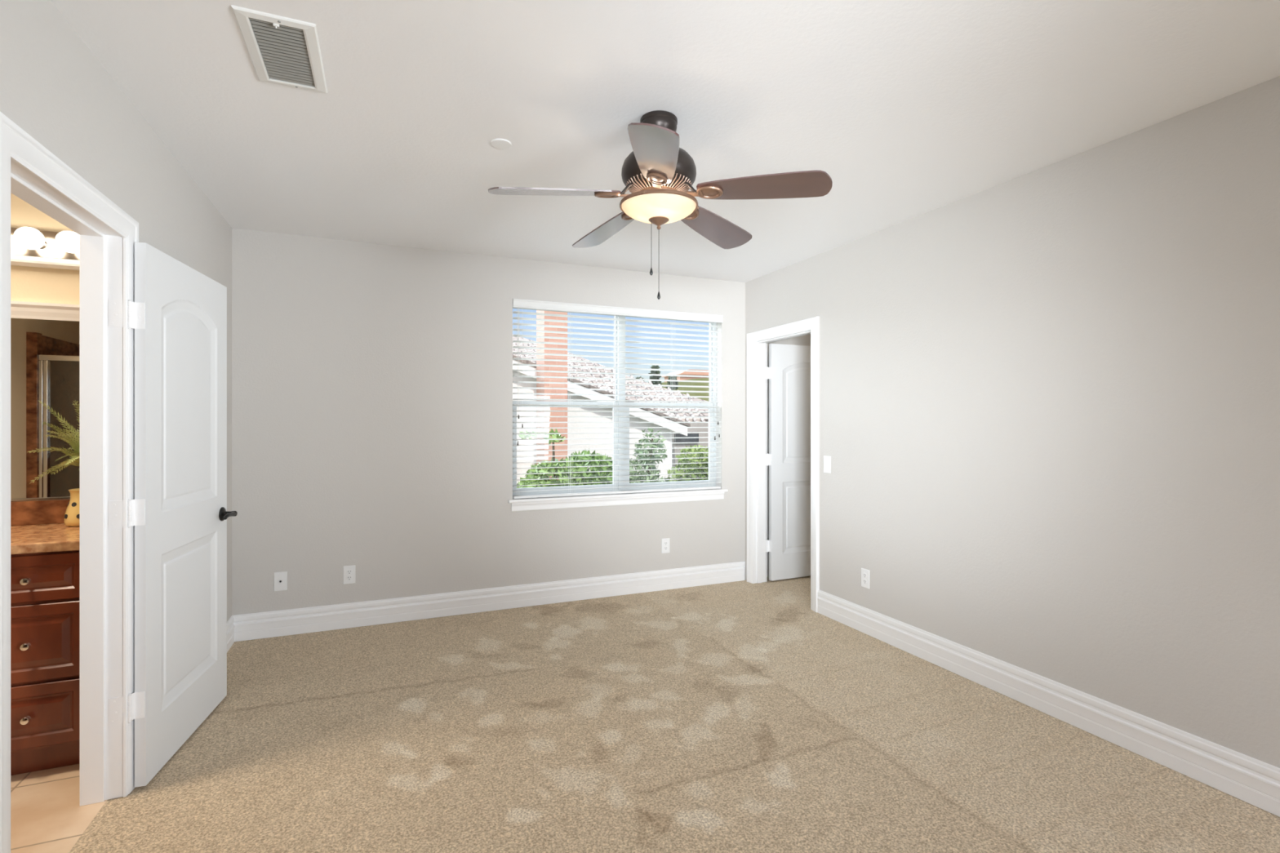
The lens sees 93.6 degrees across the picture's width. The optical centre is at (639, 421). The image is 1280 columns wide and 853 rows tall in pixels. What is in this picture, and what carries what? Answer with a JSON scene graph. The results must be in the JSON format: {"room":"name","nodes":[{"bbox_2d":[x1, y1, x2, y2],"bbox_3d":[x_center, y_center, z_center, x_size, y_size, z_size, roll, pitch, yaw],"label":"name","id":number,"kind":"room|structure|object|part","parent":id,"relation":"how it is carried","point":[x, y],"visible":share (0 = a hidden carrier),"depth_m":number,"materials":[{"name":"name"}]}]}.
{"room":"empty bedroom","nodes":[
{"label":"empty bedroom","id":0,"kind":"room"},
{"bbox_2d":[10,192,79,501],"bbox_3d":[-2.989,0.082,2.591,1.510,2.537,0.100,0,0,-23],"label":"wall","id":1,"kind":"structure","parent":0,"point":[28,284],"depth_m":2.67,"materials":[{"name":"beige paint"}]},
{"bbox_2d":[10,499,69,525],"bbox_3d":[-2.918,0.402,2.554,1.402,0.104,0.021,0,0,-23],"label":"backsplash","id":2,"kind":"structure","parent":1,"relation":"attached to","point":[33,512],"depth_m":2.65,"materials":[{"name":"brown stone"}]},
{"bbox_2d":[10,226,79,270],"bbox_3d":[-2.902,-0.766,2.487,1.370,0.163,0.156,0,0,-23],"label":"vanity light","id":3,"kind":"object","parent":1,"relation":"attached to","point":[29,246],"visible":0.52,"depth_m":2.63,"materials":[{"name":"white glass"}]},
{"bbox_2d":[13,226,47,249],"bbox_3d":[-2.622,-0.785,2.595,0.094,0.094,0.135,0,0,-23],"label":"bulb","id":4,"kind":"object","parent":3,"relation":"attached to","point":[28,237],"depth_m":2.56,"materials":[{"name":"white glass"}]},
{"bbox_3d":[-2.924,-0.705,2.538,1.370,0.039,0.045,0,0,-23],"label":"rail","id":5,"kind":"part","parent":3,"relation":"part of","materials":[{"name":"white metal"}]},
{"bbox_2d":[55,231,79,253],"bbox_3d":[-2.490,-0.785,2.629,0.096,0.094,0.096,0,0,22],"label":"bulb","id":6,"kind":"object","parent":3,"relation":"attached to","point":[68,242],"depth_m":2.60,"materials":[{"name":"white glass"}]},
{"bbox_2d":[10,301,79,501],"bbox_3d":[-2.916,-0.087,2.548,1.402,0.873,0.033,0,0,-23],"label":"vanity mirror","id":7,"kind":"object","parent":1,"relation":"attached to","point":[45,336],"visible":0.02,"depth_m":2.67,"materials":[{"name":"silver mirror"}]},
{"bbox_3d":[-2.916,-0.488,2.548,1.402,0.071,0.033,0,0,-23],"label":"moulding","id":8,"kind":"part","parent":7,"relation":"part of","materials":[{"name":"white paint"}]},
{"bbox_2d":[0,0,231,621],"bbox_3d":[-1.452,0.082,1.047,0.120,2.537,5.699,0,0,-23],"label":"wall","id":9,"kind":"structure","parent":0,"point":[53,86],"depth_m":2.00,"materials":[{"name":"grey paint"}]},
{"bbox_2d":[10,159,123,806],"bbox_3d":[-1.773,0.338,1.806,0.120,2.024,0.746,0,0,-23],"label":"trim","id":10,"kind":"structure","parent":9,"relation":"attached to","point":[100,247],"depth_m":2.13,"materials":[{"name":"white paint"}]},
{"bbox_2d":[0,111,138,852],"bbox_3d":[-1.707,0.302,1.834,0.024,2.095,0.888,0,0,-23],"label":"trim","id":11,"kind":"structure","parent":9,"relation":"attached to","point":[16,144],"depth_m":1.49,"materials":[{"name":"white paint"}]},
{"bbox_2d":[108,242,237,787],"bbox_3d":[-1.929,0.341,2.553,0.164,1.995,0.798,0,0,-16],"label":"door","id":12,"kind":"structure","parent":9,"relation":"in","point":[179,514],"depth_m":2.44,"materials":[{"name":"white paint"}]},
{"bbox_3d":[-1.962,0.443,2.851,0.064,0.067,0.149,0,0,-16],"label":"handle","id":13,"kind":"part","parent":12,"relation":"part of","materials":[{"name":"black metal"}]},
{"bbox_2d":[226,615,235,652],"bbox_3d":[-2.191,1.270,2.971,0.018,0.160,1.579,0,0,-23],"label":"baseboard","id":14,"kind":"structure","parent":9,"relation":"attached to","point":[230,626],"depth_m":3.60,"materials":[{"name":"white paint"}]},
{"bbox_2d":[231,228,810,615],"bbox_3d":[0.109,0.082,4.892,5.990,2.537,0.170,0,0,-23],"label":"wall","id":15,"kind":"structure","parent":0,"point":[372,383],"depth_m":4.09,"materials":[{"name":"grey paint"}]},
{"bbox_2d":[274,571,287,591],"bbox_3d":[-2.265,1.007,3.789,0.072,0.118,0.015,0,0,-23],"label":"cable jack","id":16,"kind":"object","parent":15,"relation":"attached to","point":[280,578],"visible":1,"depth_m":3.79,"materials":[{"name":"white plastic"}]},
{"bbox_2d":[342,564,355,584],"bbox_3d":[-1.906,1.004,3.944,0.072,0.118,0.008,0,0,-23],"label":"wall outlet","id":17,"kind":"object","parent":15,"relation":"attached to","point":[348,571],"visible":1,"depth_m":3.94,"materials":[{"name":"white plastic"}]},
{"bbox_2d":[346,569,351,573],"bbox_3d":[-1.905,0.985,3.941,0.034,0.029,0.002,0,0,-23],"label":"receptacle","id":18,"kind":"object","parent":17,"relation":"attached to","point":[348,571],"depth_m":3.94,"materials":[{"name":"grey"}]},
{"bbox_2d":[346,575,352,580],"bbox_3d":[-1.905,1.024,3.941,0.034,0.029,0.002,0,0,-23],"label":"receptacle","id":19,"kind":"object","parent":17,"relation":"attached to","point":[348,577],"depth_m":3.94,"materials":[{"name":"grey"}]},
{"bbox_2d":[233,560,745,641],"bbox_3d":[-0.800,1.270,4.406,3.697,0.160,0.018,0,0,-23],"label":"baseboard","id":20,"kind":"structure","parent":15,"relation":"attached to","point":[251,626],"depth_m":4.23,"materials":[{"name":"white paint"}]},
{"bbox_2d":[507,307,728,511],"bbox_3d":[-0.140,-0.121,4.759,1.817,1.542,0.194,0,0,-23],"label":"window","id":21,"kind":"structure","parent":15,"relation":"in","point":[624,499],"depth_m":4.79,"materials":[{"name":"white plastic"}]},
{"bbox_3d":[-0.579,-0.493,4.661,0.844,0.737,0.024,0,0,-23],"label":"sash","id":22,"kind":"part","parent":21,"relation":"part of","materials":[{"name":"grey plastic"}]},
{"bbox_3d":[-0.568,0.190,4.636,0.844,0.690,0.024,0,0,-23],"label":"sash","id":23,"kind":"part","parent":21,"relation":"part of","materials":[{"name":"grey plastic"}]},
{"bbox_2d":[512,298,723,498],"bbox_3d":[-0.125,-0.165,4.718,1.748,1.451,0.073,0,0,-23],"label":"window blind","id":24,"kind":"object","parent":21,"relation":"attached to","point":[517,303],"visible":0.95,"depth_m":4.69,"materials":[{"name":"white plastic"}]},
{"bbox_3d":[-0.882,-0.438,4.377,0.002,0.805,0.003,0,0,-23],"label":"pull cord","id":25,"kind":"part","parent":24,"relation":"part of","materials":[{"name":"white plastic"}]},
{"bbox_3d":[-0.527,-0.150,4.559,0.014,1.400,0.053,0,0,-23],"label":"ladder cord","id":26,"kind":"part","parent":24,"relation":"part of","materials":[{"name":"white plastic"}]},
{"bbox_3d":[-0.128,0.552,4.726,1.730,0.017,0.053,0,0,-23],"label":"rail","id":27,"kind":"part","parent":24,"relation":"part of","materials":[{"name":"white plastic"}]},
{"bbox_3d":[0.269,-0.150,4.896,0.014,1.400,0.053,0,0,-23],"label":"ladder cord","id":28,"kind":"part","parent":24,"relation":"part of","materials":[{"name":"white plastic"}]},
{"bbox_3d":[0.594,-0.150,5.033,0.014,1.400,0.053,0,0,-23],"label":"ladder cord","id":29,"kind":"part","parent":24,"relation":"part of","materials":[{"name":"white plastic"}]},
{"bbox_3d":[-0.128,0.575,4.731,1.817,0.021,0.134,0,0,-23],"label":"sill","id":30,"kind":"part","parent":21,"relation":"part of","materials":[{"name":"white paint"}]},
{"bbox_3d":[0.238,-0.493,5.007,0.810,0.737,0.024,0,0,-23],"label":"sash","id":31,"kind":"part","parent":21,"relation":"part of","materials":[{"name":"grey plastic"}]},
{"bbox_3d":[0.249,0.190,4.981,0.810,0.690,0.024,0,0,-23],"label":"sash","id":32,"kind":"part","parent":21,"relation":"part of","materials":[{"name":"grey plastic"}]},
{"bbox_2d":[661,537,670,553],"bbox_3d":[0.207,0.998,4.837,0.072,0.118,0.008,0,0,-23],"label":"wall outlet","id":33,"kind":"object","parent":15,"relation":"attached to","point":[665,543],"visible":1,"depth_m":4.83,"materials":[{"name":"white plastic"}]},
{"bbox_2d":[10,575,1279,852],"bbox_3d":[0.395,1.365,1.892,7.000,0.030,5.579,0,0,-23],"label":"floor","id":34,"kind":"structure","parent":0,"point":[737,717],"depth_m":2.42,"materials":[{"name":"beige carpet"}]},
{"bbox_2d":[10,550,79,775],"bbox_3d":[-2.815,0.922,2.306,1.400,0.854,0.556,0,0,-23],"label":"vanity cabinet","id":35,"kind":"object","parent":34,"relation":"on","point":[45,586],"visible":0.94,"depth_m":2.28,"materials":[{"name":"brown wood"}]},
{"bbox_3d":[-2.290,1.113,2.243,0.030,0.030,0.030,0,0,-23],"label":"knob","id":36,"kind":"part","parent":35,"relation":"part of","materials":[{"name":"silver metal"}]},
{"bbox_3d":[-2.290,0.838,2.243,0.030,0.030,0.030,0,0,-23],"label":"knob","id":37,"kind":"part","parent":35,"relation":"part of","materials":[{"name":"silver metal"}]},
{"bbox_3d":[-2.290,0.595,2.243,0.030,0.030,0.030,0,0,-23],"label":"knob","id":38,"kind":"part","parent":35,"relation":"part of","materials":[{"name":"silver metal"}]},
{"bbox_2d":[10,499,79,554],"bbox_3d":[-2.817,0.421,2.313,1.402,0.143,0.544,0,0,-23],"label":"countertop","id":39,"kind":"structure","parent":35,"relation":"on","point":[36,526],"depth_m":2.54,"materials":[{"name":"stone"}]},
{"bbox_2d":[63,488,79,526],"bbox_3d":[-2.455,0.376,2.653,0.128,0.158,0.128,0,0,-23],"label":"vase","id":40,"kind":"object","parent":39,"relation":"on","point":[71,518],"visible":0.38,"depth_m":2.60,"materials":[{"name":"yellow ceramic"}]},
{"bbox_2d":[29,400,79,483],"bbox_3d":[-2.403,0.145,2.568,0.382,0.479,0.183,0,0,3],"label":"potted fern","id":41,"kind":"object","parent":40,"relation":"in","point":[76,446],"visible":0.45,"depth_m":2.58,"materials":[{"name":"green plant"}]},
{"bbox_3d":[-2.299,1.109,2.265,0.350,0.238,0.018,0,0,-23],"label":"drawer","id":42,"kind":"part","parent":35,"relation":"part of","materials":[{"name":"brown wood"}]},
{"bbox_3d":[-2.299,0.834,2.265,0.350,0.288,0.018,0,0,-23],"label":"drawer","id":43,"kind":"part","parent":35,"relation":"part of","materials":[{"name":"brown wood"}]},
{"bbox_3d":[-2.299,0.591,2.265,0.350,0.174,0.018,0,0,-23],"label":"drawer","id":44,"kind":"part","parent":35,"relation":"part of","materials":[{"name":"brown wood"}]},
{"bbox_2d":[50,0,1279,282],"bbox_3d":[0.512,-1.247,1.871,7.600,0.120,6.049,0,0,-23],"label":"ceiling","id":45,"kind":"structure","parent":0,"point":[910,108],"depth_m":2.21,"materials":[{"name":"white paint"}]},
{"bbox_2d":[231,4,327,93],"bbox_3d":[-1.144,-1.177,1.939,0.212,0.021,0.400,0,0,-23],"label":"ceiling vent","id":46,"kind":"object","parent":45,"relation":"in","point":[282,51],"visible":1,"depth_m":1.91,"materials":[{"name":"white metal"}]},
{"bbox_3d":[-1.078,-1.172,1.782,0.016,0.012,0.008,0,0,-23],"label":"damper lever","id":47,"kind":"part","parent":46,"relation":"part of","materials":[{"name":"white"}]},
{"bbox_2d":[490,138,511,148],"bbox_3d":[-0.592,-1.183,2.564,0.086,0.008,0.086,0,0,-23],"label":"ceiling disc","id":48,"kind":"object","parent":45,"relation":"attached to","point":[497,143],"visible":1,"depth_m":2.56,"materials":[{"name":"white plastic"}]},
{"bbox_2d":[488,110,832,299],"bbox_3d":[0.038,-0.834,2.374,1.233,0.706,1.237,0,0,-23],"label":"ceiling fan","id":49,"kind":"object","parent":45,"relation":"hanging from","point":[659,175],"visible":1,"depth_m":2.26,"materials":[{"name":"brown wood"}]},
{"bbox_3d":[-0.317,-0.863,2.260,0.494,0.006,0.156,-5,14,-15],"label":"blade","id":50,"kind":"part","parent":49,"relation":"part of","materials":[{"name":"brown wood"}]},
{"bbox_3d":[-0.145,-0.863,2.703,0.156,0.006,0.494,-15,4,-33],"label":"blade","id":51,"kind":"part","parent":49,"relation":"part of","materials":[{"name":"wood"}]},
{"bbox_3d":[-0.052,-0.900,2.330,0.077,0.060,0.048,0,0,-15],"label":"bracket arm","id":52,"kind":"part","parent":49,"relation":"part of","materials":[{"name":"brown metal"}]},
{"bbox_3d":[0.051,-0.863,1.959,0.156,0.006,0.494,12,5,2],"label":"blade","id":53,"kind":"part","parent":49,"relation":"part of","materials":[{"name":"wood"}]},
{"bbox_3d":[0.074,-0.821,2.363,0.293,0.057,0.293,0,0,-23],"label":"lamp shade","id":54,"kind":"part","parent":49,"relation":"part of","materials":[{"name":"white glass"}]},
{"bbox_3d":[0.196,-0.900,2.316,0.077,0.060,0.048,0,0,21],"label":"bracket arm","id":55,"kind":"part","parent":49,"relation":"part of","materials":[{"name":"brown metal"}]},
{"bbox_3d":[0.330,-0.863,2.676,0.156,0.006,0.494,-16,-14,37],"label":"blade","id":56,"kind":"part","parent":49,"relation":"part of","materials":[{"name":"brown wood"}]},
{"bbox_3d":[0.451,-0.863,2.217,0.494,0.006,0.156,5,-11,21],"label":"blade","id":57,"kind":"part","parent":49,"relation":"part of","materials":[{"name":"brown wood"}]},
{"bbox_2d":[745,75,1279,768],"bbox_3d":[2.064,0.082,2.533,0.120,2.537,5.699,0,0,-23],"label":"wall","id":58,"kind":"structure","parent":0,"point":[1049,395],"depth_m":2.66,"materials":[{"name":"grey paint"}]},
{"bbox_2d":[754,329,810,583],"bbox_3d":[1.149,0.338,4.698,0.120,2.024,0.760,0,0,-23],"label":"trim","id":59,"kind":"structure","parent":58,"relation":"attached to","point":[759,346],"depth_m":5.03,"materials":[{"name":"white paint"}]},
{"bbox_2d":[746,316,819,612],"bbox_3d":[1.083,0.302,4.670,0.024,2.095,0.902,0,0,-23],"label":"trim","id":60,"kind":"structure","parent":58,"relation":"attached to","point":[812,324],"depth_m":4.33,"materials":[{"name":"white paint"}]},
{"bbox_2d":[761,343,810,581],"bbox_3d":[1.421,0.341,5.181,0.840,1.995,0.103,0,0,-24],"label":"door","id":61,"kind":"structure","parent":58,"relation":"in","point":[788,371],"depth_m":5.13,"materials":[{"name":"white paint"}]},
{"bbox_2d":[823,455,831,473],"bbox_3d":[1.298,0.298,4.176,0.012,0.118,0.072,0,0,-23],"label":"light switch","id":62,"kind":"object","parent":58,"relation":"attached to","point":[827,460],"visible":1,"depth_m":4.17,"materials":[{"name":"white plastic"}]},
{"bbox_2d":[861,568,870,588],"bbox_3d":[1.440,1.002,3.844,0.008,0.118,0.072,0,0,-23],"label":"wall outlet","id":63,"kind":"object","parent":58,"relation":"attached to","point":[865,574],"visible":1,"depth_m":3.84,"materials":[{"name":"white plastic"}]},
{"bbox_2d":[817,589,1279,817],"bbox_3d":[2.162,1.270,2.124,0.018,0.160,4.629,0,0,-23],"label":"baseboard","id":64,"kind":"structure","parent":58,"relation":"attached to","point":[1255,782],"depth_m":2.62,"materials":[{"name":"white paint"}]},
{"label":"outside","id":65,"kind":"structure","parent":0,"visible":0},
{"bbox_3d":[-0.820,4.500,40.473,150.000,0.300,64.800,0,0,-23],"label":"ground","id":66,"kind":"structure","parent":65,"visible":0},
{"bbox_2d":[536,310,567,479],"bbox_3d":[-1.380,0.028,9.443,0.484,8.650,0.590,0,0,-23],"label":"chimney","id":67,"kind":"object","parent":66,"relation":"on","point":[543,334],"visible":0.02,"depth_m":9.24,"materials":[{"name":"brick"}]},
{"bbox_2d":[516,428,612,488],"bbox_3d":[-0.830,2.212,6.927,1.336,4.286,0.976,0,0,-23],"label":"shrub","id":68,"kind":"object","parent":66,"relation":"on","point":[606,474],"visible":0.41,"depth_m":6.72,"materials":[{"name":"green plant"}]},
{"bbox_3d":[-0.814,2.266,6.902,0.828,4.178,0.234,0,0,-27],"label":"stem","id":69,"kind":"part","parent":68,"relation":"part of","materials":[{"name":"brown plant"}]},
{"bbox_2d":[512,334,709,484],"bbox_3d":[-2.031,0.509,15.673,6.980,7.681,10.815,0,0,-23],"label":"house","id":70,"kind":"structure","parent":66,"relation":"on","point":[663,467],"depth_m":10.82,"materials":[{"name":"white paint"}]},
{"bbox_2d":[629,426,669,483],"bbox_3d":[0.003,2.208,7.710,0.810,4.292,0.927,0,0,-23],"label":"shrub","id":71,"kind":"object","parent":66,"relation":"on","point":[649,473],"visible":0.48,"depth_m":7.69,"materials":[{"name":"green plant"}]},
{"bbox_3d":[0.011,2.280,7.713,0.436,4.148,0.224,0,0,-23],"label":"stem","id":72,"kind":"part","parent":71,"relation":"part of","materials":[{"name":"green plant"}]},
{"bbox_2d":[648,364,663,386],"bbox_3d":[1.651,-0.987,65.832,1.689,10.674,2.453,0,0,-23],"label":"tree","id":73,"kind":"object","parent":66,"relation":"on","point":[651,377],"visible":0.44,"depth_m":65.28,"materials":[{"name":"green plant"}]},
{"bbox_2d":[665,376,679,390],"bbox_3d":[3.567,-0.485,66.728,1.370,9.670,2.424,0,0,-23],"label":"tree","id":74,"kind":"object","parent":66,"relation":"on","point":[669,383],"visible":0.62,"depth_m":66.14,"materials":[{"name":"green plant"}]},
{"bbox_2d":[666,444,708,481],"bbox_3d":[0.739,2.349,8.937,1.114,4.020,0.900,0,0,12],"label":"shrub","id":75,"kind":"object","parent":66,"relation":"on","point":[705,460],"visible":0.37,"depth_m":8.79,"materials":[{"name":"green plant"}]},
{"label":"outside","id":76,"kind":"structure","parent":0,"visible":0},
{"bbox_2d":[662,377,709,401],"bbox_3d":[-4.676,-2.000,109.302,89.122,12.699,35.000,0,0,-23],"label":"hillside","id":77,"kind":"structure","parent":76,"point":[695,384],"depth_m":96.05,"materials":[{"name":"green plant"}]},
{"bbox_2d":[662,369,709,382],"bbox_3d":[9.167,-6.475,102.667,9.247,4.141,7.000,0,0,-23],"label":"building","id":78,"kind":"structure","parent":77,"relation":"on","point":[686,373],"depth_m":99.13,"materials":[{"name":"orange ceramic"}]}
]}

